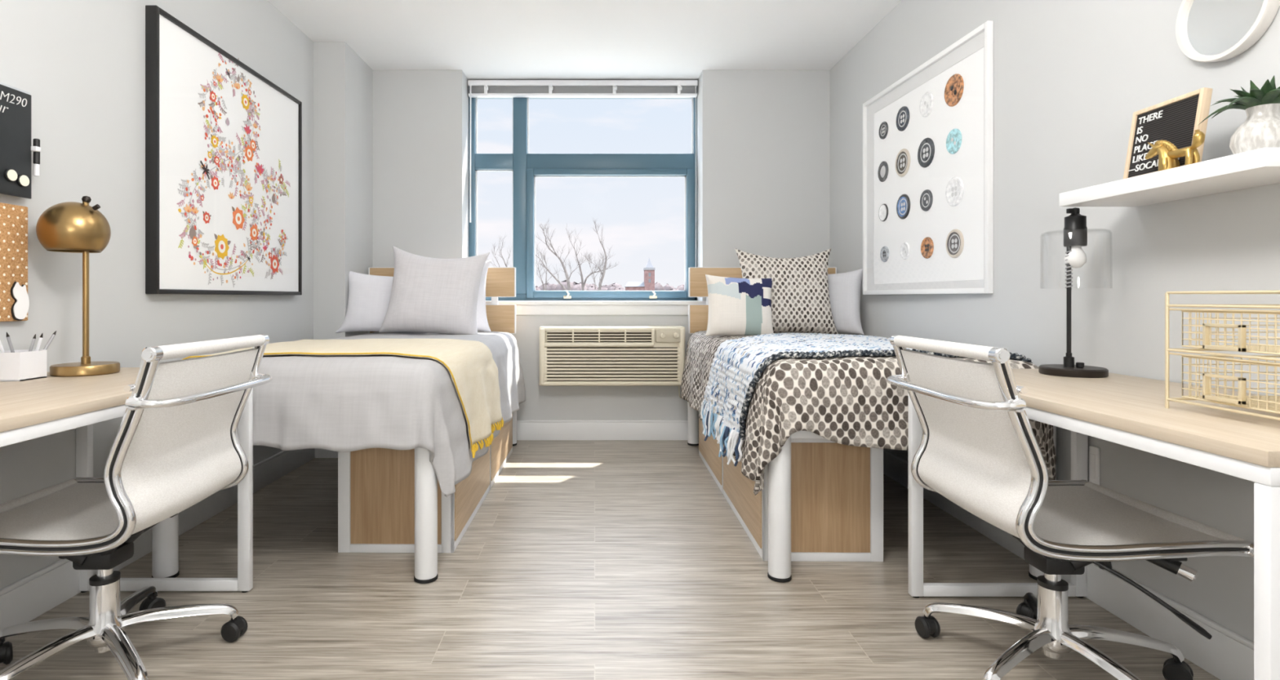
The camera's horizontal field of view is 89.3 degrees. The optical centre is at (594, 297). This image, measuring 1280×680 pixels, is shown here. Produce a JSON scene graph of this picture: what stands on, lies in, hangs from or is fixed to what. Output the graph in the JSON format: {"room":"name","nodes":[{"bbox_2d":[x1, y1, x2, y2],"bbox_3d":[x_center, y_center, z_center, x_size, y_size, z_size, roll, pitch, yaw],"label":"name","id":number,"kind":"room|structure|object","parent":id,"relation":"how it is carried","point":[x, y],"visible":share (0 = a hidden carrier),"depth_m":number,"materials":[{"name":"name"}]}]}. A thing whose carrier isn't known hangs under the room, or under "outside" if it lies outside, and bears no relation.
{"room":"dorm room","nodes":[
{"label":"dorm room","id":0,"kind":"room"},
{"bbox_2d":[0,0,313,589],"bbox_3d":[-1.823,-0.300,1.590,0.100,2.620,6.780,0,0,0],"label":"wall","id":1,"kind":"structure","parent":0,"point":[81,64],"depth_m":2.35,"materials":[{"name":"grey paint"}]},
{"bbox_2d":[0,202,27,321],"bbox_3d":[-1.762,-0.104,1.766,0.021,0.352,0.472,0,0,0],"label":"cork board","id":2,"kind":"object","parent":1,"relation":"attached to","point":[13,218],"visible":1,"depth_m":1.95,"materials":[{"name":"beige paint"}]},
{"bbox_2d":[10,281,29,320],"bbox_3d":[-1.749,0.011,1.968,0.006,0.118,0.058,0,0,0],"label":"cutout","id":3,"kind":"object","parent":2,"relation":"attached to","point":[20,308],"visible":1,"depth_m":1.97,"materials":[{"name":"white"}]},
{"bbox_2d":[0,82,31,199],"bbox_3d":[-1.755,-0.468,1.764,0.035,0.328,0.469,0,0,0],"label":"board","id":4,"kind":"object","parent":1,"relation":"attached to","point":[15,103],"visible":0.99,"depth_m":1.94,"materials":[{"name":"grey"}]},
{"bbox_2d":[4,168,17,182],"bbox_3d":[-1.734,-0.363,1.922,0.010,0.038,0.038,0,0,0],"label":"magnet","id":5,"kind":"object","parent":4,"relation":"attached to","point":[10,175],"visible":1,"depth_m":1.92,"materials":[{"name":"white"}]},
{"bbox_2d":[16,174,29,186],"bbox_3d":[-1.734,-0.354,1.963,0.010,0.038,0.038,0,0,0],"label":"magnet","id":6,"kind":"object","parent":4,"relation":"attached to","point":[22,180],"visible":1,"depth_m":1.96,"materials":[{"name":"white plastic"}]},
{"bbox_2d":[31,138,40,176],"bbox_3d":[-1.736,-0.435,2.008,0.026,0.116,0.026,0,0,0],"label":"marker","id":7,"kind":"object","parent":4,"relation":"attached to","point":[35,148],"visible":1,"depth_m":2.01,"materials":[{"name":"black plastic"}]},
{"bbox_2d":[0,448,315,630],"bbox_3d":[-1.766,0.940,1.138,0.014,0.140,5.876,0,0,0],"label":"baseboard","id":8,"kind":"structure","parent":1,"relation":"attached to","point":[33,595],"depth_m":2.19,"materials":[{"name":"white paint"}]},
{"bbox_2d":[145,4,302,295],"bbox_3d":[-1.750,-0.592,3.185,0.045,1.159,1.270,0,0,0],"label":"framed print","id":9,"kind":"object","parent":1,"relation":"attached to","point":[224,141],"visible":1,"depth_m":2.96,"materials":[{"name":"black"}]},
{"bbox_2d":[313,41,372,339],"bbox_3d":[-1.673,-0.300,4.328,0.200,2.620,0.504,0,0,0],"label":"wall column","id":10,"kind":"structure","parent":0,"point":[343,81],"depth_m":4.08,"materials":[{"name":"grey paint"}]},
{"bbox_2d":[315,448,337,457],"bbox_3d":[-1.659,0.940,4.069,0.200,0.140,0.014,0,0,0],"label":"baseboard","id":11,"kind":"structure","parent":10,"relation":"attached to","point":[319,453],"depth_m":4.06,"materials":[{"name":"white paint"}]},
{"bbox_2d":[267,0,902,80],"bbox_3d":[-0.054,-1.685,1.540,3.638,0.150,6.880,0,0,0],"label":"ceiling","id":12,"kind":"structure","parent":0,"point":[482,39],"depth_m":3.94,"materials":[{"name":"white paint"}]},
{"bbox_2d":[372,70,829,420],"bbox_3d":[-0.054,-0.300,4.780,3.438,2.620,0.400,0,0,0],"label":"wall","id":13,"kind":"structure","parent":0,"point":[763,135],"depth_m":4.58,"materials":[{"name":"grey paint"}]},
{"bbox_2d":[468,87,697,300],"bbox_3d":[-0.087,-0.792,4.845,1.703,1.635,0.169,0,0,0],"label":"window","id":14,"kind":"structure","parent":13,"relation":"in","point":[525,166],"depth_m":4.82,"materials":[{"name":"blue metal"}]},
{"bbox_2d":[467,80,697,266],"bbox_3d":[-0.087,-0.894,4.771,1.691,1.408,0.077,0,0,0],"label":"window blind","id":15,"kind":"object","parent":14,"relation":"attached to","point":[477,88],"visible":0.99,"depth_m":4.76,"materials":[{"name":"white plastic"}]},
{"bbox_2d":[485,300,706,315],"bbox_3d":[-0.087,0.075,4.694,1.763,0.100,0.292,0,0,0],"label":"window sill","id":16,"kind":"structure","parent":13,"relation":"attached to","point":[522,307],"depth_m":4.57,"materials":[{"name":"white paint"}]},
{"bbox_2d":[516,420,687,439],"bbox_3d":[0.039,0.940,4.573,3.224,0.140,0.014,0,0,0],"label":"baseboard","id":17,"kind":"structure","parent":13,"relation":"attached to","point":[526,429],"depth_m":4.57,"materials":[{"name":"white paint"}]},
{"bbox_2d":[538,325,684,398],"bbox_3d":[0.128,0.451,4.470,1.013,0.501,0.220,0,0,0],"label":"air conditioner","id":18,"kind":"object","parent":13,"relation":"attached to","point":[569,355],"visible":0.92,"depth_m":4.38,"materials":[{"name":"beige plastic"}]},
{"bbox_2d":[544,346,680,382],"bbox_3d":[0.119,0.457,4.394,0.927,0.236,0.023,0,0,0],"label":"grille","id":19,"kind":"object","parent":18,"relation":"attached to","point":[562,364],"depth_m":4.38,"materials":[{"name":"beige plastic"}]},
{"bbox_2d":[0,440,1220,679],"bbox_3d":[-0.054,1.070,1.540,3.638,0.120,6.880,0,0,0],"label":"floor","id":20,"kind":"structure","parent":0,"point":[581,559],"depth_m":2.18,"materials":[{"name":"brown wood"}]},
{"bbox_2d":[0,367,253,592],"bbox_3d":[-1.474,0.626,1.646,0.596,0.768,1.178,0,0,0],"label":"desk","id":21,"kind":"object","parent":20,"relation":"on","point":[31,409],"visible":0.63,"depth_m":1.84,"materials":[{"name":"beige wood"}]},
{"bbox_2d":[0,349,46,382],"bbox_3d":[-1.705,0.201,1.918,0.098,0.083,0.126,0,0,0],"label":"pencil holder","id":22,"kind":"object","parent":21,"relation":"on","point":[21,365],"visible":0.94,"depth_m":1.88,"materials":[{"name":"white plastic"}]},
{"bbox_2d":[0,340,4,352],"bbox_3d":[-1.714,0.172,1.881,0.008,0.125,0.040,0,0,34],"label":"pencil","id":23,"kind":"object","parent":22,"relation":"in","point":[2,348],"visible":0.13,"depth_m":1.87,"materials":[{"name":"white"}]},
{"bbox_2d":[6,332,14,352],"bbox_3d":[-1.721,0.168,1.916,0.008,0.133,0.044,0,0,4],"label":"pencil","id":24,"kind":"object","parent":22,"relation":"in","point":[8,338],"visible":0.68,"depth_m":1.90,"materials":[{"name":"grey wood"}]},
{"bbox_2d":[28,333,35,351],"bbox_3d":[-1.687,0.172,1.926,0.008,0.125,0.035,0,0,36],"label":"pencil","id":25,"kind":"object","parent":22,"relation":"in","point":[33,339],"visible":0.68,"depth_m":1.93,"materials":[{"name":"grey wood"}]},
{"bbox_2d":[35,333,43,351],"bbox_3d":[-1.680,0.171,1.941,0.008,0.127,0.036,0,0,39],"label":"pencil","id":26,"kind":"object","parent":22,"relation":"in","point":[40,340],"visible":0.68,"depth_m":1.95,"materials":[{"name":"white"}]},
{"bbox_2d":[43,330,56,350],"bbox_3d":[-1.678,0.170,1.965,0.008,0.132,0.087,0,0,10],"label":"pencil","id":27,"kind":"object","parent":22,"relation":"in","point":[53,335],"visible":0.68,"depth_m":1.99,"materials":[{"name":"grey wood"}]},
{"bbox_2d":[35,195,119,377],"bbox_3d":[-1.633,-0.040,2.050,0.216,0.564,0.185,0,0,0],"label":"desk lamp","id":28,"kind":"object","parent":21,"relation":"on","point":[74,227],"visible":1,"depth_m":2.00,"materials":[{"name":"gold metal"}]},
{"bbox_2d":[92,204,100,210],"bbox_3d":[-1.572,-0.284,2.040,0.021,0.020,0.014,0,0,0],"label":"switch","id":29,"kind":"object","parent":28,"relation":"attached to","point":[95,207],"depth_m":2.04,"materials":[{"name":"brown metal"}]},
{"bbox_2d":[0,333,272,679],"bbox_3d":[-1.317,0.562,1.759,0.702,0.896,0.656,0,0,0],"label":"office chair","id":30,"kind":"object","parent":20,"relation":"on","point":[176,444],"visible":1,"depth_m":1.70,"materials":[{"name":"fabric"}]},
{"bbox_2d":[151,266,516,583],"bbox_3d":[-1.060,0.402,3.379,1.026,1.216,2.192,0,0,1],"label":"frame","id":31,"kind":"object","parent":20,"relation":"on","point":[500,282],"visible":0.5,"depth_m":2.30,"materials":[{"name":"white metal"}]},
{"bbox_3d":[-1.060,0.364,3.367,0.930,0.179,2.085,0,0,1],"label":"mattress","id":32,"kind":"object","parent":31,"relation":"on","visible":0},
{"bbox_2d":[253,330,525,497],"bbox_3d":[-1.035,0.464,3.296,1.116,0.497,2.159,0,0,1],"label":"coverlet","id":33,"kind":"object","parent":32,"relation":"on","point":[343,403],"visible":0.56,"depth_m":2.25,"materials":[{"name":"white fabric"}]},
{"bbox_2d":[182,338,503,457],"bbox_3d":[-1.036,0.435,2.943,1.150,0.461,1.042,0,0,1],"label":"throw blanket","id":34,"kind":"object","parent":33,"relation":"on","point":[473,369],"visible":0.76,"depth_m":2.81,"materials":[{"name":"yellow fabric"}]},
{"bbox_2d":[335,271,429,333],"bbox_3d":[-1.329,0.035,4.147,0.618,0.436,0.191,0,0,-5],"label":"pillow","id":35,"kind":"object","parent":33,"relation":"on","point":[369,295],"visible":0.53,"depth_m":4.07,"materials":[{"name":"white fabric"}]},
{"bbox_2d":[378,245,489,334],"bbox_3d":[-0.984,-0.034,3.969,0.654,0.579,0.246,0,0,3],"label":"pillow","id":36,"kind":"object","parent":33,"relation":"on","point":[428,295],"visible":0.99,"depth_m":3.90,"materials":[{"name":"fabric"}]},
{"bbox_2d":[476,260,491,332],"bbox_3d":[-0.912,-0.004,4.261,0.472,0.488,0.140,0,0,0],"label":"pillow","id":37,"kind":"object","parent":33,"relation":"on","point":[482,325],"visible":0.15,"depth_m":4.22,"materials":[{"name":"white fabric"}]},
{"bbox_2d":[337,446,489,552],"bbox_3d":[-0.778,0.767,2.973,0.466,0.485,0.835,0,0,1],"label":"drawer unit","id":38,"kind":"object","parent":20,"relation":"on","point":[376,486],"visible":0.47,"depth_m":2.56,"materials":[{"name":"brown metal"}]},
{"bbox_2d":[489,413,512,489],"bbox_3d":[-0.768,0.767,3.815,0.466,0.485,0.835,0,0,1],"label":"drawer unit","id":39,"kind":"object","parent":20,"relation":"on","point":[501,446],"visible":0.16,"depth_m":3.72,"materials":[{"name":"brown wood"}]},
{"bbox_2d":[698,417,723,493],"bbox_3d":[0.888,0.767,3.731,0.466,0.485,0.835,0,0,1],"label":"drawer unit","id":40,"kind":"object","parent":20,"relation":"on","point":[708,450],"visible":0.09,"depth_m":3.61,"materials":[{"name":"brown wood"}]},
{"bbox_2d":[723,438,883,561],"bbox_3d":[0.876,0.767,2.889,0.466,0.485,0.835,0,0,1],"label":"drawer unit","id":41,"kind":"object","parent":20,"relation":"on","point":[837,489],"visible":0.43,"depth_m":2.47,"materials":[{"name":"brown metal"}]},
{"bbox_2d":[687,266,1056,582],"bbox_3d":[1.143,0.402,3.379,1.026,1.216,2.192,0,0,0],"label":"frame","id":42,"kind":"object","parent":20,"relation":"on","point":[780,468],"visible":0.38,"depth_m":2.31,"materials":[{"name":"white metal"}]},
{"bbox_3d":[1.143,0.364,3.368,0.930,0.179,2.085,0,0,0],"label":"mattress","id":43,"kind":"object","parent":42,"relation":"on","visible":0},
{"bbox_2d":[680,330,1056,495],"bbox_3d":[1.102,0.461,3.298,1.092,0.493,2.159,0,0,0],"label":"duvet","id":44,"kind":"object","parent":43,"relation":"on","point":[850,401],"visible":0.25,"depth_m":2.26,"materials":[{"name":"grey fabric"}]},
{"bbox_2d":[705,274,773,336],"bbox_3d":[0.857,0.054,3.819,0.430,0.382,0.183,0,0,-3],"label":"pillow","id":45,"kind":"object","parent":44,"relation":"on","point":[736,306],"visible":0.96,"depth_m":3.76,"materials":[{"name":"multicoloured fabric"}]},
{"bbox_2d":[734,248,838,334],"bbox_3d":[1.184,-0.036,3.985,0.610,0.541,0.221,0,0,-1],"label":"pillow","id":46,"kind":"object","parent":44,"relation":"on","point":[800,295],"visible":0.72,"depth_m":3.93,"materials":[{"name":"beige fabric"}]},
{"bbox_2d":[827,268,864,334],"bbox_3d":[1.488,0.031,4.066,0.127,0.424,0.456,0,0,-40],"label":"pillow","id":47,"kind":"object","parent":44,"relation":"on","point":[844,288],"visible":0.58,"depth_m":3.94,"materials":[{"name":"grey fabric"}]},
{"bbox_2d":[700,332,1032,466],"bbox_3d":[1.075,0.444,3.079,1.088,0.509,1.414,0,0,0],"label":"throw blanket","id":48,"kind":"object","parent":44,"relation":"on","point":[738,365],"visible":0.88,"depth_m":2.77,"materials":[{"name":"white fabric"}]},
{"bbox_2d":[886,334,1253,679],"bbox_3d":[1.204,0.562,1.698,0.700,0.896,0.637,0,0,-6],"label":"office chair","id":49,"kind":"object","parent":20,"relation":"on","point":[979,449],"visible":1,"depth_m":1.65,"materials":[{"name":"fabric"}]},
{"bbox_2d":[907,368,1279,679],"bbox_3d":[1.357,0.626,1.606,0.596,0.768,1.178,0,0,0],"label":"desk","id":50,"kind":"object","parent":20,"relation":"on","point":[1128,411],"visible":0.66,"depth_m":1.33,"materials":[{"name":"brown wood"}]},
{"bbox_2d":[1038,207,1112,377],"bbox_3d":[1.502,-0.020,2.025,0.187,0.524,0.182,0,0,0],"label":"desk lamp","id":51,"kind":"object","parent":50,"relation":"on","point":[1075,230],"visible":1,"depth_m":2.01,"materials":[{"name":"black metal"}]},
{"bbox_2d":[1063,207,1087,246],"bbox_3d":[1.505,-0.221,2.025,0.060,0.122,0.060,0,0,0],"label":"socket","id":52,"kind":"object","parent":51,"relation":"attached to","point":[1074,221],"depth_m":2.00,"materials":[{"name":"black metal"}]},
{"bbox_2d":[1164,289,1279,420],"bbox_3d":[1.384,0.114,1.240,0.280,0.255,0.352,0,0,0],"label":"organizer","id":53,"kind":"object","parent":50,"relation":"on","point":[1258,402],"visible":1,"depth_m":1.31,"materials":[{"name":"gold metal"}]},
{"bbox_2d":[829,0,1279,642],"bbox_3d":[1.715,-0.300,1.590,0.100,2.620,6.780,0,0,0],"label":"wall","id":54,"kind":"structure","parent":0,"point":[1071,77],"depth_m":2.14,"materials":[{"name":"grey paint"}]},
{"bbox_2d":[862,20,993,294],"bbox_3d":[1.632,-0.586,3.282,0.057,1.140,1.167,0,0,0],"label":"framed print","id":55,"kind":"object","parent":54,"relation":"attached to","point":[928,135],"visible":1,"depth_m":3.14,"materials":[{"name":"white paper"}]},
{"bbox_2d":[883,448,1253,679],"bbox_3d":[1.658,0.940,1.390,0.014,0.140,6.380,0,0,0],"label":"baseboard","id":56,"kind":"structure","parent":54,"relation":"attached to","point":[1228,655],"depth_m":1.93,"materials":[{"name":"white paint"}]},
{"bbox_2d":[1088,445,1100,485],"bbox_3d":[1.657,0.558,2.146,0.015,0.127,0.036,0,0,0],"label":"cover plate","id":57,"kind":"object","parent":54,"relation":"attached to","point":[1094,451],"visible":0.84,"depth_m":2.14,"materials":[{"name":"white plastic"}]},
{"bbox_2d":[1059,147,1279,206],"bbox_3d":[1.545,-0.298,1.680,0.240,0.041,0.610,0,0,0],"label":"wall shelf","id":58,"kind":"object","parent":54,"relation":"attached to","point":[1260,166],"visible":1,"depth_m":1.61,"materials":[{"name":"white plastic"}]},
{"bbox_2d":[1123,87,1212,178],"bbox_3d":[1.500,-0.417,1.702,0.052,0.201,0.218,0,0,2],"label":"letter board","id":59,"kind":"object","parent":58,"relation":"on","point":[1175,120],"visible":0.75,"depth_m":1.70,"materials":[{"name":"brown wood"}]},
{"bbox_2d":[1144,129,1204,171],"bbox_3d":[1.448,-0.362,1.618,0.042,0.088,0.159,0,0,0],"label":"figurine","id":60,"kind":"object","parent":58,"relation":"on","point":[1168,153],"visible":0.98,"depth_m":1.61,"materials":[{"name":"gold metal"}]},
{"bbox_2d":[1197,75,1279,154],"bbox_3d":[1.501,-0.403,1.458,0.195,0.169,0.200,0,0,-34],"label":"potted succulent","id":61,"kind":"object","parent":58,"relation":"on","point":[1260,129],"visible":0.98,"depth_m":1.43,"materials":[{"name":"white ceramic"}]},
{"bbox_2d":[1175,0,1279,62],"bbox_3d":[1.649,-0.752,1.690,0.033,0.260,0.260,0,0,0],"label":"wall mirror","id":62,"kind":"object","parent":54,"relation":"attached to","point":[1206,30],"visible":1,"depth_m":1.69,"materials":[{"name":"white mirror"}]},
{"bbox_2d":[1229,103,1279,154],"bbox_3d":[1.502,-0.373,1.452,0.110,0.108,0.110,0,0,0],"label":"vase","id":63,"kind":"object","parent":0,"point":[1260,129],"depth_m":1.43,"materials":[{"name":"white ceramic"}]},
{"label":"outside","id":64,"kind":"structure","parent":0,"visible":0},
{"bbox_3d":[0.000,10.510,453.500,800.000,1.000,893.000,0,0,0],"label":"ground","id":65,"kind":"structure","parent":64,"visible":0},
{"bbox_2d":[487,236,511,266],"bbox_3d":[-9.178,1.508,63.120,3.430,15.694,1.678,0,0,0],"label":"bare tree","id":66,"kind":"object","parent":65,"relation":"on","point":[500,238],"visible":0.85,"depth_m":63.02,"materials":[{"name":"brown plant"}]},
{"bbox_2d":[535,248,555,290],"bbox_3d":[-4.776,2.162,63.979,2.683,14.678,1.577,0,0,-14],"label":"bare tree","id":67,"kind":"object","parent":65,"relation":"on","point":[546,281],"visible":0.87,"depth_m":63.94,"materials":[{"name":"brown plant"}]},
{"bbox_2d":[535,220,595,290],"bbox_3d":[-3.139,0.766,59.705,6.221,16.286,2.058,0,0,5],"label":"bare tree","id":68,"kind":"object","parent":65,"relation":"on","point":[565,271],"visible":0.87,"depth_m":59.93,"materials":[{"name":"brown plant"}]},
{"bbox_2d":[565,224,617,290],"bbox_3d":[-0.257,1.048,61.878,5.160,16.314,1.380,0,0,-12],"label":"bare tree","id":69,"kind":"object","parent":65,"relation":"on","point":[583,283],"visible":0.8,"depth_m":61.93,"materials":[{"name":"brown plant"}]},
{"bbox_2d":[585,219,613,290],"bbox_3d":[0.313,0.742,61.143,3.204,16.628,2.057,0,0,16],"label":"bare tree","id":70,"kind":"object","parent":65,"relation":"on","point":[602,274],"visible":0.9,"depth_m":60.97,"materials":[{"name":"brown plant"}]},
{"bbox_2d":[535,280,684,290],"bbox_3d":[0.672,1.799,242.627,345.544,16.422,64.234,0,0,0],"label":"woods","id":71,"kind":"object","parent":65,"relation":"on","point":[574,286],"visible":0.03,"depth_m":220.73,"materials":[{"name":"brown plant"}]},
{"bbox_2d":[624,257,655,290],"bbox_3d":[14.402,-1.335,207.825,9.538,22.690,5.950,0,0,0],"label":"church","id":72,"kind":"structure","parent":65,"relation":"on","point":[648,284],"depth_m":204.99,"materials":[{"name":"brick"}]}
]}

